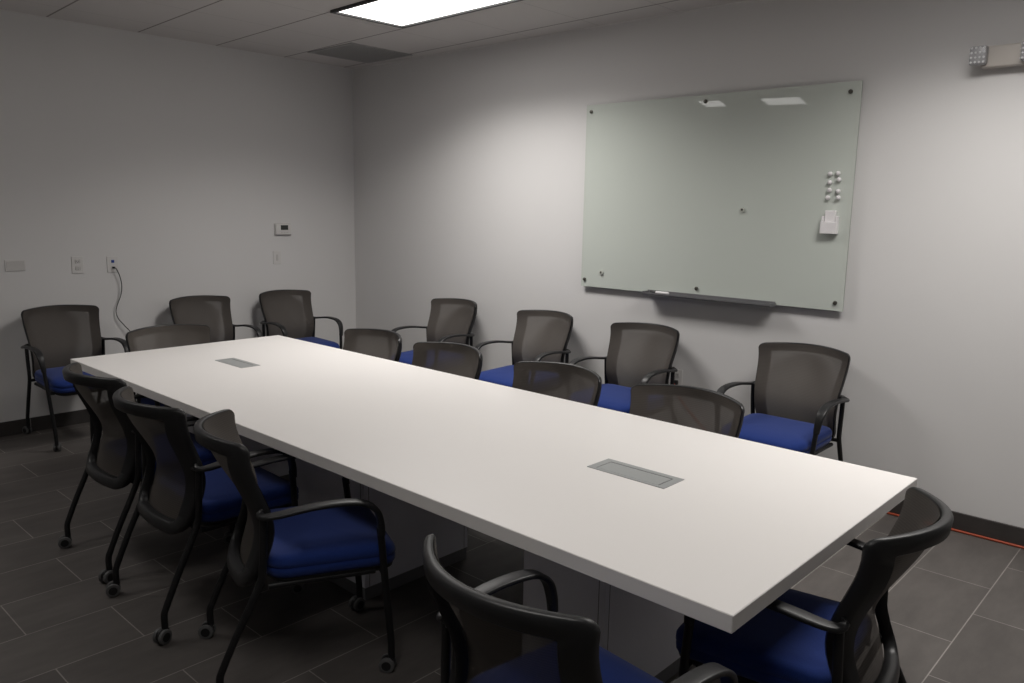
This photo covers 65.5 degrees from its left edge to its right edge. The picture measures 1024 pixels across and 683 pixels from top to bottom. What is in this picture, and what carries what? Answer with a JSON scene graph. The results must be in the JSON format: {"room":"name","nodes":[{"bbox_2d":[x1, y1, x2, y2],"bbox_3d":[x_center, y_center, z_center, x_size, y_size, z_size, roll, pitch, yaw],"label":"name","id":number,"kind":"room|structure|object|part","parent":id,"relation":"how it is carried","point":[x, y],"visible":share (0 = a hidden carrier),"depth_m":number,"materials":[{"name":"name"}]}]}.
{"room":"conference room","nodes":[
{"label":"conference room","id":0,"kind":"room"},
{"bbox_2d":[0,10,355,422],"bbox_3d":[-3.546,-0.735,5.204,0.150,2.797,6.300,10,13,42],"label":"wall","id":1,"kind":"structure","parent":0,"point":[178,161],"depth_m":5.97,"materials":[{"name":"paint"}]},
{"bbox_2d":[4,259,25,270],"bbox_3d":[-3.340,-0.513,5.353,0.008,0.076,0.124,10,13,42],"label":"blank wall plate","id":2,"kind":"object","parent":1,"relation":"attached to","point":[20,264],"visible":1,"depth_m":5.35,"materials":[{"name":"white plastic"}]},
{"bbox_2d":[0,401,136,436],"bbox_3d":[-3.515,0.607,5.368,0.012,0.099,5.989,10,13,42],"label":"baseboard","id":3,"kind":"structure","parent":1,"relation":"attached to","point":[14,427],"depth_m":5.60,"materials":[{"name":"rubber"}]},
{"bbox_2d":[71,256,83,273],"bbox_3d":[-3.076,-0.543,5.635,0.009,0.120,0.077,10,13,42],"label":"power outlet","id":4,"kind":"object","parent":1,"relation":"attached to","point":[76,261],"visible":1,"depth_m":5.63,"materials":[{"name":"white plastic"}]},
{"bbox_2d":[106,256,118,272],"bbox_3d":[-2.913,-0.563,5.808,0.010,0.117,0.080,10,13,42],"label":"data jack","id":5,"kind":"object","parent":1,"relation":"attached to","point":[112,261],"visible":1,"depth_m":5.80,"materials":[{"name":"white plastic"}]},
{"bbox_2d":[112,267,129,330],"bbox_3d":[-2.788,0.004,5.936,0.282,1.124,0.074,0,10,-6],"label":"cable","id":6,"kind":"object","parent":5,"relation":"attached to","point":[112,267],"visible":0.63,"depth_m":5.85,"materials":[{"name":"grey plastic"}]},
{"bbox_2d":[0,9,350,68],"bbox_3d":[-3.464,-2.100,4.910,0.020,0.004,5.980,10,13,42],"label":"trim","id":7,"kind":"structure","parent":1,"relation":"attached to","point":[0,9],"depth_m":5.85,"materials":[{"name":"white metal"}]},
{"bbox_2d":[273,251,280,263],"bbox_3d":[-2.000,-0.716,6.780,0.008,0.110,0.076,10,13,42],"label":"wall switch","id":8,"kind":"object","parent":1,"relation":"attached to","point":[276,254],"visible":1,"depth_m":6.78,"materials":[{"name":"white plastic"}]},
{"bbox_2d":[274,223,290,234],"bbox_3d":[-1.948,-0.955,6.778,0.028,0.100,0.160,10,13,42],"label":"thermostat","id":9,"kind":"object","parent":1,"relation":"attached to","point":[279,228],"visible":1,"depth_m":6.76,"materials":[{"name":"white plastic"}]},
{"bbox_2d":[0,0,742,68],"bbox_3d":[-0.571,-1.658,2.272,8.300,0.100,6.400,10,13,42],"label":"ceiling","id":10,"kind":"structure","parent":0,"point":[283,28],"depth_m":5.26,"materials":[{"name":"tile"}]},
{"bbox_2d":[307,43,412,62],"bbox_3d":[-1.211,-2.296,6.349,0.590,0.007,0.590,10,13,42],"label":"ceiling vent","id":11,"kind":"object","parent":10,"relation":"in","point":[349,51],"visible":1,"depth_m":6.33,"materials":[{"name":"grey metal"}]},
{"bbox_2d":[330,0,522,27],"bbox_3d":[-0.513,-2.013,4.756,1.190,0.016,0.565,10,13,44],"label":"recessed light","id":12,"kind":"object","parent":10,"relation":"in","point":[395,13],"visible":1,"depth_m":4.90,"materials":[{"name":"white plastic"}]},
{"bbox_2d":[0,422,1023,682],"bbox_3d":[-0.625,1.199,2.748,8.300,0.100,6.400,10,13,42],"label":"floor","id":13,"kind":"structure","parent":0,"point":[956,614],"depth_m":3.22,"materials":[{"name":"tile"}]},
{"bbox_2d":[21,305,127,450],"bbox_3d":[-2.970,0.217,5.406,0.640,0.876,0.581,10,13,42],"label":"office chair","id":14,"kind":"object","parent":13,"relation":"on","point":[56,335],"visible":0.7,"depth_m":5.45,"materials":[{"name":"black fabric"}]},
{"bbox_3d":[-3.278,0.312,5.388,0.029,0.575,0.174,-8,13,-42],"label":"leg","id":15,"kind":"part","parent":14,"relation":"part of","materials":[{"name":"black metal"}]},
{"bbox_3d":[-3.106,0.102,5.156,0.079,0.141,0.406,-7,12,-40],"label":"armrest","id":16,"kind":"part","parent":14,"relation":"part of","materials":[{"name":"black plastic"}]},
{"bbox_3d":[-2.946,0.412,5.076,0.077,0.493,0.025,3,10,9],"label":"leg","id":17,"kind":"part","parent":14,"relation":"part of","materials":[{"name":"black metal"}]},
{"bbox_3d":[-3.115,0.013,5.511,0.216,0.514,0.488,10,13,42],"label":"frame","id":18,"kind":"part","parent":14,"relation":"part of","materials":[{"name":"black plastic"}]},
{"bbox_3d":[-3.103,0.015,5.500,0.189,0.504,0.477,10,13,42],"label":"backrest","id":19,"kind":"part","parent":14,"relation":"part of","materials":[{"name":"black fabric"}]},
{"bbox_3d":[-2.899,0.239,5.342,0.445,0.102,0.452,10,13,42],"label":"seat","id":20,"kind":"part","parent":14,"relation":"part of","materials":[{"name":"blue fabric"}]},
{"bbox_3d":[-2.962,0.262,5.725,0.174,0.575,0.029,8,12,37],"label":"leg","id":21,"kind":"part","parent":14,"relation":"part of","materials":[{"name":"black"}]},
{"bbox_3d":[-2.751,0.046,5.534,0.406,0.141,0.079,8,12,35],"label":"armrest","id":22,"kind":"part","parent":14,"relation":"part of","materials":[{"name":"black plastic"}]},
{"bbox_2d":[58,362,234,583],"bbox_3d":[-1.697,0.528,3.683,0.621,0.876,0.640,10,13,42],"label":"office chair","id":23,"kind":"object","parent":13,"relation":"on","point":[117,462],"visible":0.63,"depth_m":3.47,"materials":[{"name":"black fabric"}]},
{"bbox_3d":[-2.017,0.614,3.719,0.031,0.575,0.174,8,12,37],"label":"leg","id":24,"kind":"part","parent":23,"relation":"part of","materials":[{"name":"black metal"}]},
{"bbox_3d":[-1.831,0.371,3.507,0.522,0.514,0.216,10,13,42],"label":"frame","id":25,"kind":"part","parent":23,"relation":"part of","materials":[{"name":"black plastic"}]},
{"bbox_3d":[-1.819,0.370,3.519,0.510,0.504,0.189,10,13,42],"label":"backrest","id":26,"kind":"part","parent":23,"relation":"part of","materials":[{"name":"black fabric"}]},
{"bbox_3d":[-1.654,0.677,3.387,0.174,0.575,0.031,-7,13,-42],"label":"leg","id":27,"kind":"part","parent":23,"relation":"part of","materials":[{"name":"black metal"}]},
{"bbox_3d":[-1.862,0.338,3.884,0.084,0.141,0.406,8,12,35],"label":"armrest","id":28,"kind":"part","parent":23,"relation":"part of","materials":[{"name":"black plastic"}]},
{"bbox_3d":[-1.453,0.408,3.510,0.406,0.141,0.084,-7,12,-39],"label":"armrest","id":29,"kind":"part","parent":23,"relation":"part of","materials":[{"name":"black plastic"}]},
{"bbox_3d":[-1.630,0.528,3.756,0.484,0.102,0.445,10,13,42],"label":"seat","id":30,"kind":"part","parent":23,"relation":"part of","materials":[{"name":"blue fabric"}]},
{"bbox_3d":[-1.330,0.668,3.722,0.026,0.493,0.079,2,10,8],"label":"leg","id":31,"kind":"part","parent":23,"relation":"part of","materials":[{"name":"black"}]},
{"bbox_2d":[125,324,210,406],"bbox_3d":[-1.990,0.348,4.849,0.640,0.837,0.621,10,13,42],"label":"office chair","id":32,"kind":"object","parent":13,"relation":"on","point":[171,335],"visible":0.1,"depth_m":4.97,"materials":[{"name":"black fabric"}]},
{"bbox_3d":[-1.919,0.370,4.785,0.445,0.098,0.484,10,13,42],"label":"seat","id":33,"kind":"part","parent":32,"relation":"part of","materials":[{"name":"blue fabric"}]},
{"bbox_2d":[106,386,303,644],"bbox_3d":[-1.248,0.613,3.226,0.621,0.876,0.640,10,13,44],"label":"office chair","id":34,"kind":"object","parent":13,"relation":"on","point":[182,493],"visible":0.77,"depth_m":3.04,"materials":[{"name":"black fabric"}]},
{"bbox_3d":[-1.568,0.697,3.273,0.031,0.575,0.174,9,12,39],"label":"leg","id":35,"kind":"part","parent":34,"relation":"part of","materials":[{"name":"black metal"}]},
{"bbox_3d":[-1.387,0.455,3.055,0.522,0.514,0.216,10,13,44],"label":"frame","id":36,"kind":"part","parent":34,"relation":"part of","materials":[{"name":"black plastic"}]},
{"bbox_3d":[-1.375,0.454,3.067,0.510,0.504,0.189,10,13,44],"label":"backrest","id":37,"kind":"part","parent":34,"relation":"part of","materials":[{"name":"black fabric"}]},
{"bbox_3d":[-1.216,0.761,2.929,0.174,0.575,0.031,-7,12,-40],"label":"leg","id":38,"kind":"part","parent":34,"relation":"part of","materials":[{"name":"black metal"}]},
{"bbox_3d":[-1.405,0.422,3.432,0.084,0.141,0.406,8,12,37],"label":"armrest","id":39,"kind":"part","parent":34,"relation":"part of","materials":[{"name":"black plastic"}]},
{"bbox_3d":[-1.010,0.494,3.045,0.406,0.141,0.084,-6,12,-38],"label":"armrest","id":40,"kind":"part","parent":34,"relation":"part of","materials":[{"name":"black plastic"}]},
{"bbox_3d":[-1.179,0.613,3.296,0.484,0.102,0.445,10,13,44],"label":"seat","id":41,"kind":"part","parent":34,"relation":"part of","materials":[{"name":"blue fabric"}]},
{"bbox_3d":[-0.881,0.755,3.252,0.026,0.493,0.079,3,10,10],"label":"leg","id":42,"kind":"part","parent":34,"relation":"part of","materials":[{"name":"black metal"}]},
{"bbox_2d":[169,295,262,342],"bbox_3d":[-2.297,0.110,6.123,0.640,0.876,0.581,10,13,42],"label":"office chair","id":43,"kind":"object","parent":13,"relation":"on","point":[213,311],"visible":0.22,"depth_m":6.27,"materials":[{"name":"black fabric"}]},
{"bbox_3d":[-2.441,-0.094,6.229,0.216,0.514,0.488,10,13,42],"label":"frame","id":44,"kind":"part","parent":43,"relation":"part of","materials":[{"name":"black plastic"}]},
{"bbox_3d":[-2.429,-0.092,6.217,0.189,0.504,0.477,10,13,42],"label":"backrest","id":45,"kind":"part","parent":43,"relation":"part of","materials":[{"name":"black fabric"}]},
{"bbox_3d":[-2.077,-0.061,6.252,0.406,0.141,0.079,8,12,35],"label":"armrest","id":46,"kind":"part","parent":43,"relation":"part of","materials":[{"name":"black plastic"}]},
{"bbox_2d":[193,409,396,682],"bbox_3d":[-0.768,0.693,2.800,0.640,0.876,0.596,-3,10,-24],"label":"office chair","id":47,"kind":"object","parent":13,"relation":"on","point":[338,538],"visible":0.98,"depth_m":2.66,"materials":[{"name":"black plastic"}]},
{"bbox_3d":[-1.051,0.761,2.949,0.174,0.575,0.030,-4,11,-29],"label":"leg","id":48,"kind":"part","parent":47,"relation":"part of","materials":[{"name":"black metal"}]},
{"bbox_3d":[-0.949,0.525,2.688,0.216,0.514,0.501,-3,10,-24],"label":"frame","id":49,"kind":"part","parent":47,"relation":"part of","materials":[{"name":"black plastic"}]},
{"bbox_3d":[-0.933,0.524,2.695,0.189,0.504,0.490,-3,10,-24],"label":"backrest","id":50,"kind":"part","parent":47,"relation":"part of","materials":[{"name":"black fabric"}]},
{"bbox_3d":[-0.856,0.836,2.520,0.174,0.575,0.030,-2,10,-19],"label":"leg","id":51,"kind":"part","parent":47,"relation":"part of","materials":[{"name":"black metal"}]},
{"bbox_3d":[-0.826,0.499,3.038,0.406,0.141,0.081,-5,11,-31],"label":"armrest","id":52,"kind":"part","parent":47,"relation":"part of","materials":[{"name":"black plastic"}]},
{"bbox_3d":[-0.607,0.584,2.556,0.406,0.141,0.081,-2,10,-17],"label":"armrest","id":53,"kind":"part","parent":47,"relation":"part of","materials":[{"name":"black plastic"}]},
{"bbox_3d":[-0.679,0.698,2.841,0.445,0.102,0.465,-3,10,-24],"label":"seat","id":54,"kind":"part","parent":47,"relation":"part of","materials":[{"name":"blue fabric"}]},
{"bbox_3d":[-0.632,0.776,3.154,0.078,0.493,0.026,3,10,9],"label":"leg","id":55,"kind":"part","parent":47,"relation":"part of","materials":[{"name":"black metal"}]},
{"bbox_3d":[-0.429,0.855,2.705,0.026,0.493,0.078,7,11,31],"label":"leg","id":56,"kind":"part","parent":47,"relation":"part of","materials":[{"name":"black metal"}]},
{"bbox_2d":[259,290,342,348],"bbox_3d":[-1.790,0.029,6.663,0.640,0.876,0.581,10,13,42],"label":"office chair","id":57,"kind":"object","parent":13,"relation":"on","point":[287,313],"visible":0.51,"depth_m":6.76,"materials":[{"name":"black fabric"}]},
{"bbox_3d":[-2.097,0.124,6.645,0.029,0.575,0.174,-8,13,-42],"label":"leg","id":58,"kind":"part","parent":57,"relation":"part of","materials":[{"name":"black metal"}]},
{"bbox_3d":[-1.925,-0.085,6.413,0.079,0.141,0.406,-7,12,-40],"label":"armrest","id":59,"kind":"part","parent":57,"relation":"part of","materials":[{"name":"black plastic"}]},
{"bbox_3d":[-1.934,-0.175,6.768,0.216,0.514,0.488,10,13,42],"label":"frame","id":60,"kind":"part","parent":57,"relation":"part of","materials":[{"name":"black plastic"}]},
{"bbox_3d":[-1.922,-0.173,6.757,0.189,0.504,0.477,10,13,42],"label":"backrest","id":61,"kind":"part","parent":57,"relation":"part of","materials":[{"name":"black fabric"}]},
{"bbox_3d":[-1.718,0.051,6.599,0.445,0.102,0.452,10,13,42],"label":"seat","id":62,"kind":"part","parent":57,"relation":"part of","materials":[{"name":"blue fabric"}]},
{"bbox_3d":[-1.570,-0.142,6.792,0.406,0.141,0.079,8,12,35],"label":"armrest","id":63,"kind":"part","parent":57,"relation":"part of","materials":[{"name":"black plastic"}]},
{"bbox_3d":[-1.434,0.172,6.686,0.025,0.493,0.077,-1,10,-14],"label":"leg","id":64,"kind":"part","parent":57,"relation":"part of","materials":[{"name":"black metal"}]},
{"bbox_2d":[343,328,401,361],"bbox_3d":[-0.973,0.380,4.747,0.643,0.845,0.640,10,13,42],"label":"office chair","id":65,"kind":"object","parent":13,"relation":"on","point":[380,343],"visible":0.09,"depth_m":4.92,"materials":[{"name":"black fabric"}]},
{"bbox_2d":[391,298,476,364],"bbox_3d":[-0.589,0.125,6.225,0.612,0.876,0.640,10,13,42],"label":"office chair","id":66,"kind":"object","parent":13,"relation":"on","point":[452,320],"visible":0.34,"depth_m":6.35,"materials":[{"name":"black fabric"}]},
{"bbox_3d":[-0.655,0.145,6.156,0.477,0.102,0.445,10,13,42],"label":"seat","id":67,"kind":"part","parent":66,"relation":"part of","materials":[{"name":"blue fabric"}]},
{"bbox_3d":[-0.824,-0.053,6.346,0.406,0.141,0.083,-7,12,-40],"label":"armrest","id":68,"kind":"part","parent":66,"relation":"part of","materials":[{"name":"black plastic"}]},
{"bbox_3d":[-0.459,-0.074,6.329,0.503,0.504,0.189,10,13,42],"label":"backrest","id":69,"kind":"part","parent":66,"relation":"part of","materials":[{"name":"black fabric"}]},
{"bbox_3d":[-0.448,-0.076,6.342,0.514,0.514,0.216,10,13,42],"label":"frame","id":70,"kind":"part","parent":66,"relation":"part of","materials":[{"name":"black plastic"}]},
{"bbox_3d":[-0.420,0.016,5.977,0.083,0.141,0.406,8,12,35],"label":"armrest","id":71,"kind":"part","parent":66,"relation":"part of","materials":[{"name":"black plastic"}]},
{"bbox_2d":[412,342,482,379],"bbox_3d":[-0.485,0.463,4.302,0.643,0.845,0.640,10,13,42],"label":"office chair","id":72,"kind":"object","parent":13,"relation":"on","point":[464,360],"visible":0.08,"depth_m":4.46,"materials":[{"name":"black fabric"}]},
{"bbox_2d":[70,335,916,681],"bbox_3d":[-0.557,0.636,3.642,4.048,0.720,1.306,10,13,42],"label":"conference table","id":73,"kind":"object","parent":13,"relation":"on","point":[440,454],"visible":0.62,"depth_m":2.75,"materials":[{"name":"white laminate"}]},
{"bbox_2d":[215,358,259,367],"bbox_3d":[-1.531,0.118,4.437,0.296,0.002,0.113,10,13,42],"label":"hub","id":74,"kind":"object","parent":73,"relation":"on","point":[236,362],"visible":1,"depth_m":4.43,"materials":[{"name":"metal"}]},
{"bbox_3d":[-1.536,0.119,4.432,0.234,0.001,0.070,10,13,42],"label":"lid","id":75,"kind":"part","parent":74,"relation":"part of","materials":[{"name":"metal"}]},
{"bbox_2d":[587,458,683,488],"bbox_3d":[0.416,0.445,2.698,0.309,0.002,0.126,10,13,42],"label":"hub","id":76,"kind":"object","parent":73,"relation":"on","point":[650,477],"visible":1,"depth_m":2.69,"materials":[{"name":"metal"}]},
{"bbox_3d":[0.411,0.446,2.693,0.246,0.001,0.083,10,13,42],"label":"lid","id":77,"kind":"part","parent":76,"relation":"part of","materials":[{"name":"metal"}]},
{"bbox_2d":[475,310,572,386],"bbox_3d":[0.103,0.243,5.592,0.612,0.876,0.640,10,13,42],"label":"office chair","id":78,"kind":"object","parent":13,"relation":"on","point":[540,335],"visible":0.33,"depth_m":5.70,"materials":[{"name":"black fabric"}]},
{"bbox_3d":[-0.131,0.065,5.713,0.406,0.141,0.083,-7,12,-40],"label":"armrest","id":79,"kind":"part","parent":78,"relation":"part of","materials":[{"name":"black plastic"}]},
{"bbox_3d":[0.037,0.264,5.523,0.477,0.102,0.445,10,13,42],"label":"seat","id":80,"kind":"part","parent":78,"relation":"part of","materials":[{"name":"blue fabric"}]},
{"bbox_3d":[0.233,0.045,5.697,0.503,0.504,0.189,10,13,42],"label":"backrest","id":81,"kind":"part","parent":78,"relation":"part of","materials":[{"name":"black fabric"}]},
{"bbox_3d":[0.244,0.043,5.709,0.514,0.514,0.216,10,13,42],"label":"frame","id":82,"kind":"part","parent":78,"relation":"part of","materials":[{"name":"black plastic"}]},
{"bbox_3d":[0.272,0.135,5.345,0.083,0.141,0.406,8,12,35],"label":"armrest","id":83,"kind":"part","parent":78,"relation":"part of","materials":[{"name":"black plastic"}]},
{"bbox_3d":[0.418,0.348,5.591,0.031,0.575,0.174,8,12,37],"label":"leg","id":84,"kind":"part","parent":78,"relation":"part of","materials":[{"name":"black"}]},
{"bbox_2d":[512,361,601,569],"bbox_3d":[0.086,0.561,3.780,0.643,0.845,0.640,10,13,42],"label":"office chair","id":85,"kind":"object","parent":13,"relation":"on","point":[572,382],"visible":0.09,"depth_m":3.94,"materials":[{"name":"black fabric"}]},
{"bbox_3d":[0.215,0.369,3.885,0.528,0.486,0.189,10,13,42],"label":"backrest","id":86,"kind":"part","parent":85,"relation":"part of","materials":[{"name":"black fabric"}]},
{"bbox_3d":[0.227,0.367,3.897,0.540,0.496,0.216,10,13,42],"label":"frame","id":87,"kind":"part","parent":85,"relation":"part of","materials":[{"name":"black plastic"}]},
{"bbox_2d":[422,534,737,682],"bbox_3d":[0.107,0.874,1.813,0.640,0.876,0.621,-7,13,-41],"label":"office chair","id":88,"kind":"object","parent":13,"relation":"on","point":[503,641],"visible":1,"depth_m":1.58,"materials":[{"name":"black plastic"}]},
{"bbox_3d":[-0.210,0.955,1.882,0.031,0.575,0.174,10,13,43],"label":"leg","id":89,"kind":"part","parent":88,"relation":"part of","materials":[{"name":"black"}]},
{"bbox_3d":[-0.034,0.682,2.030,0.084,0.141,0.406,9,13,41],"label":"armrest","id":90,"kind":"part","parent":88,"relation":"part of","materials":[{"name":"black plastic"}]},
{"bbox_3d":[-0.029,0.713,1.663,0.189,0.504,0.510,-7,13,-41],"label":"backrest","id":91,"kind":"part","parent":88,"relation":"part of","materials":[{"name":"black plastic"}]},
{"bbox_3d":[-0.042,0.715,1.652,0.216,0.514,0.522,-7,13,-41],"label":"frame","id":92,"kind":"part","parent":88,"relation":"part of","materials":[{"name":"black plastic"}]},
{"bbox_3d":[0.180,0.875,1.879,0.445,0.102,0.484,-7,13,-41],"label":"seat","id":93,"kind":"part","parent":88,"relation":"part of","materials":[{"name":"blue fabric"}]},
{"bbox_3d":[0.333,0.758,1.616,0.406,0.141,0.084,-5,11,-34],"label":"armrest","id":94,"kind":"part","parent":88,"relation":"part of","materials":[{"name":"black plastic"}]},
{"bbox_2d":[569,322,679,413],"bbox_3d":[0.719,0.349,5.030,0.612,0.876,0.640,10,13,42],"label":"office chair","id":95,"kind":"object","parent":13,"relation":"on","point":[638,352],"visible":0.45,"depth_m":5.14,"materials":[{"name":"black fabric"}]},
{"bbox_3d":[0.484,0.171,5.151,0.406,0.141,0.083,-7,12,-40],"label":"armrest","id":96,"kind":"part","parent":95,"relation":"part of","materials":[{"name":"black plastic"}]},
{"bbox_3d":[0.675,0.392,5.356,0.174,0.575,0.031,-7,13,-42],"label":"leg","id":97,"kind":"part","parent":95,"relation":"part of","materials":[{"name":"black metal"}]},
{"bbox_3d":[0.652,0.369,4.961,0.477,0.102,0.445,10,13,42],"label":"seat","id":98,"kind":"part","parent":95,"relation":"part of","materials":[{"name":"blue fabric"}]},
{"bbox_3d":[0.848,0.150,5.135,0.503,0.504,0.189,10,13,42],"label":"backrest","id":99,"kind":"part","parent":95,"relation":"part of","materials":[{"name":"black fabric"}]},
{"bbox_3d":[0.860,0.148,5.147,0.514,0.514,0.216,10,13,42],"label":"frame","id":100,"kind":"part","parent":95,"relation":"part of","materials":[{"name":"black plastic"}]},
{"bbox_3d":[0.887,0.240,4.783,0.083,0.141,0.406,8,12,35],"label":"armrest","id":101,"kind":"part","parent":95,"relation":"part of","materials":[{"name":"black plastic"}]},
{"bbox_3d":[1.033,0.453,5.029,0.031,0.575,0.174,8,12,37],"label":"leg","id":102,"kind":"part","parent":95,"relation":"part of","materials":[{"name":"black metal"}]},
{"bbox_2d":[629,384,744,437],"bbox_3d":[0.606,0.650,3.304,0.643,0.845,0.640,10,13,42],"label":"office chair","id":103,"kind":"object","parent":13,"relation":"on","point":[704,409],"visible":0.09,"depth_m":3.45,"materials":[{"name":"black fabric"}]},
{"bbox_2d":[717,342,850,461],"bbox_3d":[1.480,0.479,4.334,0.612,0.876,0.640,10,13,42],"label":"office chair","id":104,"kind":"object","parent":13,"relation":"on","point":[796,390],"visible":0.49,"depth_m":4.38,"materials":[{"name":"black fabric"}]},
{"bbox_3d":[1.246,0.301,4.455,0.406,0.141,0.083,-7,12,-40],"label":"armrest","id":105,"kind":"part","parent":104,"relation":"part of","materials":[{"name":"black plastic"}]},
{"bbox_3d":[1.437,0.522,4.660,0.174,0.575,0.031,-7,13,-42],"label":"leg","id":106,"kind":"part","parent":104,"relation":"part of","materials":[{"name":"black metal"}]},
{"bbox_3d":[1.414,0.500,4.265,0.477,0.102,0.445,10,13,42],"label":"seat","id":107,"kind":"part","parent":104,"relation":"part of","materials":[{"name":"blue fabric"}]},
{"bbox_3d":[1.610,0.281,4.439,0.503,0.504,0.189,10,13,42],"label":"backrest","id":108,"kind":"part","parent":104,"relation":"part of","materials":[{"name":"black fabric"}]},
{"bbox_3d":[1.621,0.279,4.451,0.514,0.514,0.216,10,13,42],"label":"frame","id":109,"kind":"part","parent":104,"relation":"part of","materials":[{"name":"black plastic"}]},
{"bbox_3d":[1.487,0.676,3.995,0.078,0.493,0.026,-1,10,-13],"label":"leg","id":110,"kind":"part","parent":104,"relation":"part of","materials":[{"name":"black metal"}]},
{"bbox_3d":[1.649,0.370,4.087,0.083,0.141,0.406,8,12,35],"label":"armrest","id":111,"kind":"part","parent":104,"relation":"part of","materials":[{"name":"black plastic"}]},
{"bbox_3d":[1.795,0.584,4.332,0.031,0.575,0.174,8,12,37],"label":"leg","id":112,"kind":"part","parent":104,"relation":"part of","materials":[{"name":"black metal"}]},
{"bbox_2d":[676,487,953,682],"bbox_3d":[0.823,0.827,2.201,0.640,0.867,0.584,8,12,36],"label":"office chair","id":113,"kind":"object","parent":13,"relation":"on","point":[799,637],"visible":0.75,"depth_m":2.07,"materials":[{"name":"black plastic"}]},
{"bbox_3d":[0.464,0.962,2.186,0.025,0.488,0.077,-2,10,-20],"label":"leg","id":114,"kind":"part","parent":113,"relation":"part of","materials":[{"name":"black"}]},
{"bbox_3d":[0.745,0.826,2.261,0.445,0.102,0.455,8,12,36],"label":"seat","id":115,"kind":"part","parent":113,"relation":"part of","materials":[{"name":"blue fabric"}]},
{"bbox_3d":[0.626,0.705,2.001,0.406,0.140,0.079,7,11,30],"label":"armrest","id":116,"kind":"part","parent":113,"relation":"part of","materials":[{"name":"black plastic"}]},
{"bbox_3d":[0.843,0.973,1.914,0.174,0.569,0.029,7,11,32],"label":"leg","id":117,"kind":"part","parent":113,"relation":"part of","materials":[{"name":"black metal"}]},
{"bbox_3d":[0.941,0.642,2.416,0.406,0.140,0.079,10,13,43],"label":"armrest","id":118,"kind":"part","parent":113,"relation":"part of","materials":[{"name":"black plastic"}]},
{"bbox_3d":[0.975,0.672,2.063,0.189,0.499,0.480,8,12,36],"label":"backrest","id":119,"kind":"part","parent":113,"relation":"part of","materials":[{"name":"black plastic"}]},
{"bbox_3d":[0.988,0.673,2.053,0.216,0.509,0.490,8,12,36],"label":"frame","id":120,"kind":"part","parent":113,"relation":"part of","materials":[{"name":"black plastic"}]},
{"bbox_3d":[1.123,0.917,2.283,0.174,0.569,0.029,9,13,41],"label":"leg","id":121,"kind":"part","parent":113,"relation":"part of","materials":[{"name":"black metal"}]},
{"bbox_2d":[674,380,1023,548],"bbox_3d":[2.504,0.761,3.840,4.012,0.522,0.048,10,13,42],"label":"extension cord","id":122,"kind":"object","parent":13,"relation":"on","point":[675,381],"visible":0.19,"depth_m":4.02,"materials":[{"name":"plastic"}]},
{"bbox_2d":[352,0,1023,527],"bbox_3d":[1.550,-0.552,4.688,8.050,2.797,0.150,10,13,42],"label":"wall","id":123,"kind":"structure","parent":0,"point":[469,165],"depth_m":4.50,"materials":[{"name":"paint"}]},
{"bbox_2d":[352,0,752,69],"bbox_3d":[1.463,-1.930,4.447,7.900,0.004,0.020,10,13,42],"label":"trim","id":124,"kind":"structure","parent":123,"relation":"attached to","point":[743,0],"depth_m":5.41,"materials":[{"name":"white metal"}]},
{"bbox_2d":[674,369,682,384],"bbox_3d":[1.068,0.239,5.149,0.076,0.120,0.009,10,13,42],"label":"power outlet","id":125,"kind":"object","parent":123,"relation":"attached to","point":[679,374],"visible":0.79,"depth_m":5.13,"materials":[{"name":"white plastic"}]},
{"bbox_2d":[581,80,862,311],"bbox_3d":[1.164,-0.878,4.868,1.810,1.217,0.042,10,13,42],"label":"whiteboard","id":126,"kind":"object","parent":123,"relation":"attached to","point":[667,181],"visible":1,"depth_m":4.75,"materials":[{"name":"grey glass"}]},
{"bbox_2d":[642,290,775,306],"bbox_3d":[1.183,-0.268,4.878,0.878,0.027,0.067,10,13,42],"label":"marker tray","id":127,"kind":"object","parent":126,"relation":"attached to","point":[671,294],"visible":1,"depth_m":4.83,"materials":[{"name":"silver metal"}]},
{"bbox_2d":[650,290,668,293],"bbox_3d":[0.945,-0.313,5.098,0.136,0.020,0.020,10,13,42],"label":"marker","id":128,"kind":"object","parent":127,"relation":"in","point":[652,291],"visible":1,"depth_m":5.09,"materials":[{"name":"white plastic"}]},
{"bbox_2d":[820,210,838,233],"bbox_3d":[1.728,-0.649,4.329,0.088,0.126,0.040,10,13,42],"label":"holder","id":129,"kind":"object","parent":126,"relation":"attached to","point":[829,224],"visible":1,"depth_m":4.32,"materials":[{"name":"white plastic"}]},
{"bbox_2d":[820,221,838,233],"bbox_3d":[1.727,-0.619,4.334,0.088,0.066,0.040,10,13,42],"label":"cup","id":130,"kind":"object","parent":129,"relation":"on","point":[826,227],"depth_m":4.32,"materials":[{"name":"white plastic"}]},
{"bbox_2d":[889,500,1023,545],"bbox_3d":[1.415,0.777,4.902,7.900,0.099,0.012,10,13,42],"label":"baseboard","id":131,"kind":"structure","parent":123,"relation":"attached to","point":[1008,533],"depth_m":4.01,"materials":[{"name":"rubber"}]},
{"bbox_2d":[968,41,1023,69],"bbox_3d":[2.294,-1.330,3.698,0.292,0.098,0.102,10,13,42],"label":"emergency light","id":132,"kind":"object","parent":123,"relation":"attached to","point":[1005,55],"visible":1,"depth_m":3.71,"materials":[{"name":"grey plastic"}]}
]}

